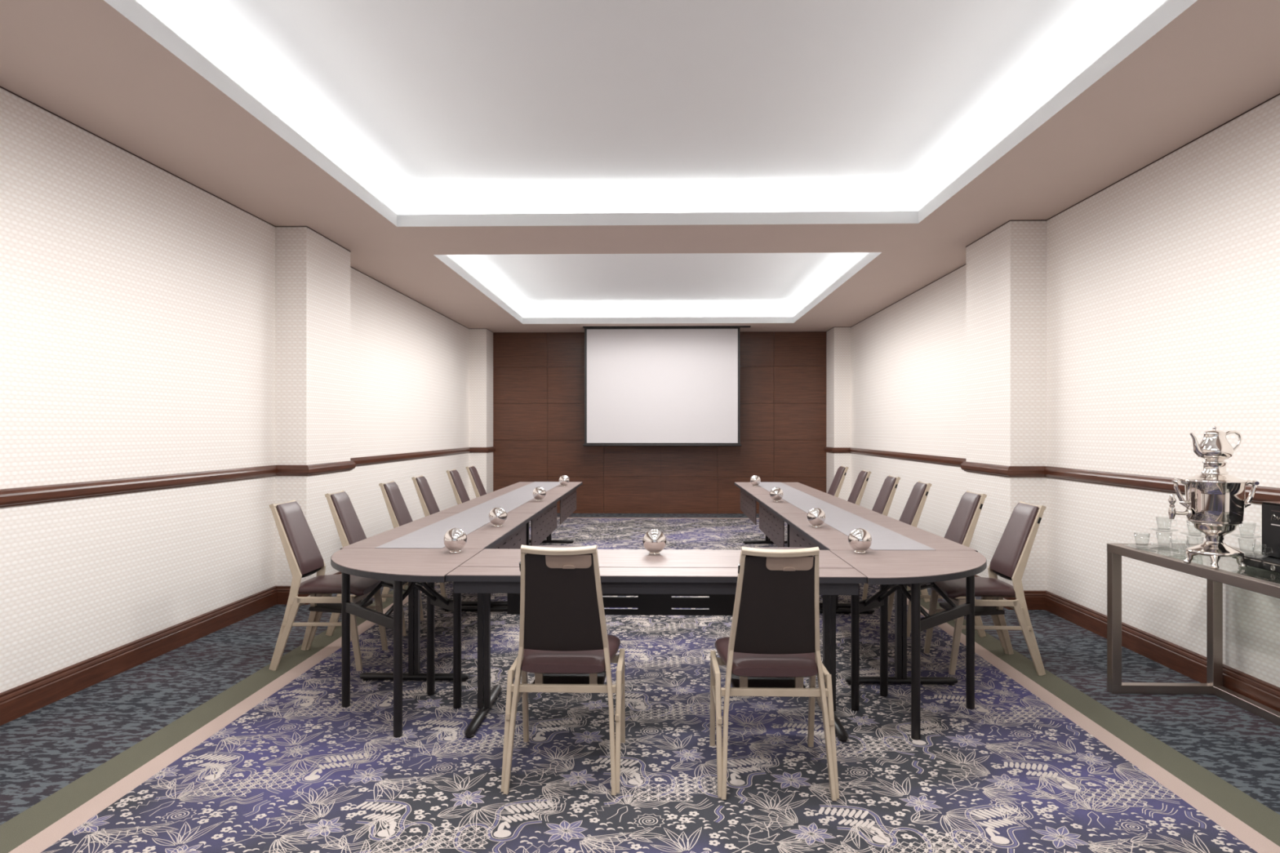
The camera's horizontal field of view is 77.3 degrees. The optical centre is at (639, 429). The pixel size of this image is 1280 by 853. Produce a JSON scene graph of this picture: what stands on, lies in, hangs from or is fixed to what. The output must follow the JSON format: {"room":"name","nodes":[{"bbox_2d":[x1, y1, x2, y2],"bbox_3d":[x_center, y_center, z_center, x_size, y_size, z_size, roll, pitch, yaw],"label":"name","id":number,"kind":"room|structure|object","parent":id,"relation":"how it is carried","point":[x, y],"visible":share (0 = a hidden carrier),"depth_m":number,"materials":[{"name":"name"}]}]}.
{"room":"conference room","nodes":[
{"label":"conference room","id":0,"kind":"room"},
{"bbox_2d":[0,85,493,693],"bbox_3d":[-2.916,-0.295,4.875,0.446,3.450,16.805,0,0,2],"label":"wall","id":1,"kind":"structure","parent":0,"point":[152,324],"depth_m":5.02,"materials":[{"name":"paint"}]},
{"bbox_2d":[0,571,341,725],"bbox_3d":[-2.845,1.308,4.872,0.348,0.143,16.805,0,0,2],"label":"baseboard","id":2,"kind":"structure","parent":1,"relation":"attached to","point":[19,701],"depth_m":4.58,"materials":[{"name":"brown wood"}]},
{"bbox_2d":[0,446,495,507],"bbox_3d":[-2.839,0.322,4.872,0.358,0.085,16.805,0,0,2],"label":"trim","id":3,"kind":"structure","parent":1,"relation":"attached to","point":[9,497],"depth_m":5.09,"materials":[{"name":"brown wood"}]},
{"bbox_2d":[0,0,1279,332],"bbox_3d":[0.020,-1.867,4.801,6.600,0.505,17.000,0,0,1],"label":"ceiling","id":4,"kind":"structure","parent":0,"point":[496,166],"depth_m":4.74,"materials":[{"name":"paint"}]},
{"bbox_2d":[582,325,751,446],"bbox_3d":[0.415,-0.680,12.493,2.606,1.872,0.100,0,0,1],"label":"projection screen","id":5,"kind":"object","parent":4,"relation":"hanging from","point":[645,385],"visible":1,"depth_m":12.49,"materials":[{"name":"fabric"}]},
{"bbox_2d":[0,513,1279,852],"bbox_3d":[0.020,1.429,4.801,6.800,0.102,17.200,0,0,1],"label":"floor","id":6,"kind":"structure","parent":0,"point":[197,746],"depth_m":3.36,"materials":[{"name":"carpet"}]},
{"bbox_2d":[268,499,387,671],"bbox_3d":[-1.878,0.908,4.803,0.584,0.953,0.452,0,0,1],"label":"chair","id":7,"kind":"object","parent":6,"relation":"on","point":[304,558],"visible":0.88,"depth_m":4.67,"materials":[{"name":"paint"}]},
{"bbox_2d":[324,490,423,635],"bbox_3d":[-1.858,0.908,5.578,0.584,0.953,0.452,0,0,0],"label":"chair","id":8,"kind":"object","parent":6,"relation":"on","point":[349,529],"visible":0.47,"depth_m":5.46,"materials":[{"name":"paint"}]},
{"bbox_2d":[330,548,484,737],"bbox_3d":[-1.231,1.010,3.914,0.765,0.740,0.799,0,0,1],"label":"round table","id":9,"kind":"object","parent":6,"relation":"on","point":[394,566],"visible":0.99,"depth_m":3.95,"materials":[{"name":"laminate"}]},
{"bbox_2d":[443,528,466,553],"bbox_3d":[-0.964,0.577,4.175,0.121,0.127,0.121,0,0,1],"label":"decorative ball","id":10,"kind":"object","parent":9,"relation":"on","point":[455,540],"visible":1,"depth_m":4.13,"materials":[{"name":"metal"}]},
{"bbox_2d":[378,480,446,602],"bbox_3d":[-1.832,0.908,6.628,0.584,0.953,0.452,0,0,2],"label":"chair","id":11,"kind":"object","parent":6,"relation":"on","point":[399,514],"visible":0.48,"depth_m":6.51,"materials":[{"name":"paint"}]},
{"bbox_2d":[411,475,439,516],"bbox_3d":[-1.811,0.908,7.477,0.584,0.953,0.452,0,0,0],"label":"chair","id":12,"kind":"object","parent":6,"relation":"on","point":[428,504],"visible":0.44,"depth_m":7.36,"materials":[{"name":"leather"}]},
{"bbox_2d":[340,512,536,681],"bbox_3d":[-1.210,1.010,5.239,0.778,0.740,1.843,0,0,1],"label":"table","id":13,"kind":"object","parent":6,"relation":"on","point":[512,535],"visible":0.41,"depth_m":4.68,"materials":[{"name":"laminate"}]},
{"bbox_2d":[374,481,559,548],"bbox_3d":[-1.181,0.638,7.069,0.365,0.002,5.505,0,0,1],"label":"table runner","id":14,"kind":"object","parent":13,"relation":"on","point":[431,536],"visible":0.82,"depth_m":5.58,"materials":[{"name":"fabric"}]},
{"bbox_2d":[488,506,506,527],"bbox_3d":[-0.940,0.577,5.295,0.121,0.127,0.121,0,0,-21],"label":"decorative ball","id":15,"kind":"object","parent":13,"relation":"on","point":[497,516],"visible":1,"depth_m":5.25,"materials":[{"name":"metal"}]},
{"bbox_2d":[445,469,470,504],"bbox_3d":[-1.781,0.908,8.667,0.584,0.953,0.452,0,0,2],"label":"chair","id":16,"kind":"object","parent":6,"relation":"on","point":[460,494],"visible":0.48,"depth_m":8.55,"materials":[{"name":"paint"}]},
{"bbox_2d":[466,466,486,497],"bbox_3d":[-1.760,0.908,9.527,0.584,0.953,0.452,0,0,1],"label":"chair","id":17,"kind":"object","parent":6,"relation":"on","point":[478,488],"visible":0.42,"depth_m":9.40,"materials":[{"name":"paint"}]},
{"bbox_2d":[437,493,564,606],"bbox_3d":[-1.164,1.010,7.081,0.778,0.740,1.838,0,0,1],"label":"table","id":18,"kind":"object","parent":6,"relation":"on","point":[540,530],"visible":0.45,"depth_m":6.80,"materials":[{"name":"laminate"}]},
{"bbox_2d":[532,486,546,501],"bbox_3d":[-0.906,0.577,7.205,0.121,0.127,0.121,0,0,-44],"label":"decorative ball","id":19,"kind":"object","parent":18,"relation":"on","point":[539,493],"visible":1,"depth_m":7.16,"materials":[{"name":"metal"}]},
{"bbox_2d":[488,481,582,546],"bbox_3d":[-1.118,1.010,8.921,0.778,0.740,1.838,0,0,1],"label":"table","id":20,"kind":"object","parent":6,"relation":"on","point":[568,503],"visible":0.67,"depth_m":8.80,"materials":[{"name":"laminate"}]},
{"bbox_2d":[559,475,569,486],"bbox_3d":[-0.859,0.577,9.074,0.121,0.127,0.121,0,0,23],"label":"decorative ball","id":21,"kind":"object","parent":20,"relation":"on","point":[564,480],"visible":1,"depth_m":9.03,"materials":[{"name":"metal"}]},
{"bbox_2d":[500,544,625,795],"bbox_3d":[-0.297,0.908,3.266,0.452,0.953,0.584,0,0,1],"label":"chair","id":22,"kind":"object","parent":6,"relation":"on","point":[564,640],"visible":1,"depth_m":3.11,"materials":[{"name":"fabric"}]},
{"bbox_2d":[445,548,866,742],"bbox_3d":[0.075,1.010,3.892,1.845,0.740,0.781,0,0,1],"label":"conference table","id":23,"kind":"object","parent":6,"relation":"on","point":[713,574],"visible":0.62,"depth_m":3.82,"materials":[{"name":"laminate"}]},
{"bbox_2d":[642,529,666,555],"bbox_3d":[0.075,0.577,4.119,0.121,0.127,0.121,0,0,0],"label":"decorative ball","id":24,"kind":"object","parent":23,"relation":"on","point":[654,541],"visible":1,"depth_m":4.08,"materials":[{"name":"metal"}]},
{"bbox_2d":[709,546,839,800],"bbox_3d":[0.524,0.908,3.221,0.452,0.953,0.584,0,0,1],"label":"chair","id":25,"kind":"object","parent":6,"relation":"on","point":[772,644],"visible":1,"depth_m":3.07,"materials":[{"name":"fabric"}]},
{"bbox_2d":[733,482,829,547],"bbox_3d":[1.518,1.010,8.855,0.777,0.740,1.838,0,0,1],"label":"table","id":26,"kind":"object","parent":6,"relation":"on","point":[748,504],"visible":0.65,"depth_m":8.72,"materials":[{"name":"laminate"}]},
{"bbox_2d":[750,475,760,486],"bbox_3d":[1.307,0.577,9.070,0.121,0.127,0.121,0,0,-2],"label":"decorative ball","id":27,"kind":"object","parent":26,"relation":"on","point":[755,480],"visible":1,"depth_m":9.03,"materials":[{"name":"metal"}]},
{"bbox_2d":[751,494,880,608],"bbox_3d":[1.472,1.010,7.015,0.777,0.740,1.838,0,0,1],"label":"table","id":28,"kind":"object","parent":6,"relation":"on","point":[770,522],"visible":0.48,"depth_m":6.75,"materials":[{"name":"laminate"}]},
{"bbox_2d":[769,487,783,502],"bbox_3d":[1.219,0.577,7.142,0.121,0.127,0.121,0,0,21],"label":"decorative ball","id":29,"kind":"object","parent":28,"relation":"on","point":[776,494],"visible":1,"depth_m":7.10,"materials":[{"name":"metal"}]},
{"bbox_2d":[804,465,848,540],"bbox_3d":[2.160,0.908,9.509,0.584,0.953,0.452,0,0,1],"label":"chair","id":30,"kind":"object","parent":6,"relation":"on","point":[834,490],"visible":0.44,"depth_m":9.38,"materials":[{"name":"leather"}]},
{"bbox_2d":[847,470,871,505],"bbox_3d":[2.135,0.908,8.499,0.584,0.953,0.452,0,0,2],"label":"chair","id":31,"kind":"object","parent":6,"relation":"on","point":[856,494],"visible":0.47,"depth_m":8.37,"materials":[{"name":"leather"}]},
{"bbox_2d":[778,513,977,685],"bbox_3d":[1.426,1.010,5.173,0.777,0.740,1.843,0,0,1],"label":"table","id":32,"kind":"object","parent":6,"relation":"on","point":[825,537],"visible":0.32,"depth_m":4.58,"materials":[{"name":"laminate"}]},
{"bbox_2d":[807,507,826,527],"bbox_3d":[1.160,0.577,5.263,0.121,0.127,0.121,0,0,44],"label":"decorative ball","id":33,"kind":"object","parent":32,"relation":"on","point":[816,517],"visible":1,"depth_m":5.22,"materials":[{"name":"metal"}]},
{"bbox_2d":[758,482,935,550],"bbox_3d":[1.473,0.638,7.003,0.335,0.002,5.505,0,0,1],"label":"table runner","id":34,"kind":"object","parent":32,"relation":"on","point":[845,522],"visible":0.8,"depth_m":5.48,"materials":[{"name":"fabric"}]},
{"bbox_2d":[871,475,900,515],"bbox_3d":[2.110,0.908,7.490,0.584,0.953,0.452,0,0,1],"label":"chair","id":35,"kind":"object","parent":6,"relation":"on","point":[882,504],"visible":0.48,"depth_m":7.37,"materials":[{"name":"leather"}]},
{"bbox_2d":[862,480,932,602],"bbox_3d":[2.089,0.908,6.639,0.584,0.953,0.452,0,0,3],"label":"chair","id":36,"kind":"object","parent":6,"relation":"on","point":[912,512],"visible":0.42,"depth_m":6.50,"materials":[{"name":"paint"}]},
{"bbox_2d":[829,550,986,740],"bbox_3d":[1.379,1.010,3.849,0.765,0.740,0.799,0,0,1],"label":"round table","id":37,"kind":"object","parent":6,"relation":"on","point":[893,569],"visible":0.99,"depth_m":3.92,"materials":[{"name":"laminate"}]},
{"bbox_2d":[848,528,871,553],"bbox_3d":[1.144,0.577,4.163,0.121,0.127,0.121,0,0,-23],"label":"decorative ball","id":38,"kind":"object","parent":37,"relation":"on","point":[860,540],"visible":1,"depth_m":4.12,"materials":[{"name":"metal"}]},
{"bbox_2d":[888,490,986,637],"bbox_3d":[2.062,0.908,5.551,0.584,0.953,0.452,0,0,1],"label":"chair","id":39,"kind":"object","parent":6,"relation":"on","point":[961,530],"visible":0.48,"depth_m":5.43,"materials":[{"name":"leather"}]},
{"bbox_2d":[923,501,1046,675],"bbox_3d":[2.041,0.908,4.721,0.584,0.953,0.452,0,0,1],"label":"chair","id":40,"kind":"object","parent":6,"relation":"on","point":[1010,558],"visible":0.91,"depth_m":4.58,"materials":[{"name":"paint"}]},
{"bbox_2d":[1106,543,1279,726],"bbox_3d":[2.728,0.990,3.253,0.568,0.780,1.940,0,0,1],"label":"console table","id":41,"kind":"object","parent":6,"relation":"on","point":[1259,580],"visible":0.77,"depth_m":4.17,"materials":[{"name":"metal"}]},
{"bbox_2d":[1128,543,1156,548],"bbox_3d":[2.553,0.593,4.067,0.125,0.012,0.125,0,0,1],"label":"saucer","id":42,"kind":"object","parent":41,"relation":"on","point":[1128,544],"visible":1,"depth_m":4.06,"materials":[{"name":"clear glass"}]},
{"bbox_2d":[1149,542,1178,546],"bbox_3d":[2.688,0.593,4.104,0.125,0.012,0.125,0,0,1],"label":"saucer","id":43,"kind":"object","parent":41,"relation":"on","point":[1149,543],"visible":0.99,"depth_m":4.11,"materials":[{"name":"clear glass"}]},
{"bbox_3d":[2.699,0.560,4.099,0.095,0.070,0.072,0,0,24],"label":"glass cup","id":44,"kind":"object","parent":43,"relation":"on","visible":0},
{"bbox_2d":[1149,528,1178,532],"bbox_3d":[2.688,0.516,4.104,0.125,0.012,0.125,0,0,1],"label":"saucer","id":45,"kind":"object","parent":44,"relation":"on","point":[1149,528],"visible":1,"depth_m":4.11,"materials":[{"name":"clear glass"}]},
{"bbox_2d":[1164,551,1186,555],"bbox_3d":[2.576,0.593,3.822,0.125,0.012,0.125,0,0,1],"label":"saucer","id":46,"kind":"object","parent":41,"relation":"on","point":[1164,551],"visible":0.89,"depth_m":3.84,"materials":[{"name":"clear glass"}]},
{"bbox_2d":[1168,461,1259,568],"bbox_3d":[2.535,0.369,3.542,0.329,0.462,0.232,0,0,34],"label":"samovar","id":47,"kind":"object","parent":41,"relation":"on","point":[1215,503],"visible":1,"depth_m":3.48,"materials":[{"name":"silver metal"}]},
{"bbox_2d":[1168,493,1192,519],"bbox_3d":[2.386,0.340,3.542,0.091,0.112,0.044,0,0,1],"label":"tap","id":48,"kind":"object","parent":47,"relation":"on","point":[1188,504],"depth_m":3.54,"materials":[{"name":"silver metal"}]},
{"bbox_2d":[1189,426,1242,461],"bbox_3d":[2.546,0.062,3.537,0.181,0.154,0.145,0,0,39],"label":"teapot","id":49,"kind":"object","parent":47,"relation":"on","point":[1214,446],"visible":1,"depth_m":3.50,"materials":[{"name":"silver metal"}]},
{"bbox_2d":[1242,551,1259,555],"bbox_3d":[2.927,0.593,3.858,0.125,0.012,0.125,0,0,1],"label":"saucer","id":50,"kind":"object","parent":41,"relation":"on","point":[1257,553],"visible":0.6,"depth_m":3.85,"materials":[{"name":"clear glass"}]},
{"bbox_3d":[2.939,0.560,3.855,0.095,0.070,0.072,0,0,13],"label":"glass cup","id":51,"kind":"object","parent":50,"relation":"on","visible":0},
{"bbox_2d":[1231,534,1262,538],"bbox_3d":[2.927,0.516,3.858,0.125,0.012,0.125,0,0,1],"label":"saucer","id":52,"kind":"object","parent":51,"relation":"on","point":[1231,535],"visible":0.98,"depth_m":3.86,"materials":[{"name":"clear glass"}]},
{"bbox_2d":[1242,501,1279,573],"bbox_3d":[2.821,0.457,3.229,0.327,0.280,0.636,0,0,1],"label":"coffee machine","id":53,"kind":"object","parent":41,"relation":"on","point":[1270,509],"visible":0.91,"depth_m":3.48,"materials":[{"name":"black plastic"}]},
{"bbox_2d":[1242,555,1279,573],"bbox_3d":[2.821,0.577,3.228,0.322,0.040,0.635,0,0,1],"label":"tray","id":54,"kind":"object","parent":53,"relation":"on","point":[1271,562],"depth_m":3.44,"materials":[{"name":"black metal"}]},
{"bbox_3d":[2.729,0.593,3.933,0.125,0.012,0.125,0,0,1],"label":"saucer","id":55,"kind":"object","parent":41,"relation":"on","visible":0},
{"bbox_3d":[2.737,0.560,3.941,0.095,0.070,0.072,0,0,-44],"label":"glass cup","id":56,"kind":"object","parent":55,"relation":"on","visible":0},
{"bbox_2d":[1179,532,1204,537],"bbox_3d":[2.729,0.516,3.933,0.125,0.012,0.125,0,0,1],"label":"saucer","id":57,"kind":"object","parent":56,"relation":"on","point":[1180,532],"visible":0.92,"depth_m":3.94,"materials":[{"name":"clear glass"}]},
{"bbox_2d":[493,331,826,513],"bbox_3d":[0.332,-0.320,13.266,5.800,3.400,0.140,0,0,1],"label":"wall","id":58,"kind":"structure","parent":0,"point":[539,377],"depth_m":13.20,"materials":[{"name":"brown wood"}]},
{"bbox_2d":[826,93,1279,687],"bbox_3d":[3.024,-0.295,4.726,0.421,3.450,16.800,0,0,1],"label":"wall","id":59,"kind":"structure","parent":0,"point":[1140,317],"depth_m":5.32,"materials":[{"name":"paint"}]},
{"bbox_2d":[824,446,1279,503],"bbox_3d":[2.947,0.322,4.728,0.334,0.085,16.800,0,0,1],"label":"trim","id":60,"kind":"structure","parent":59,"relation":"attached to","point":[1126,480],"depth_m":5.88,"materials":[{"name":"brown wood"}]},
{"bbox_2d":[974,574,1279,712],"bbox_3d":[2.952,1.308,4.728,0.324,0.143,16.800,0,0,1],"label":"baseboard","id":61,"kind":"structure","parent":59,"relation":"attached to","point":[1192,664],"depth_m":4.75,"materials":[{"name":"brown wood"}]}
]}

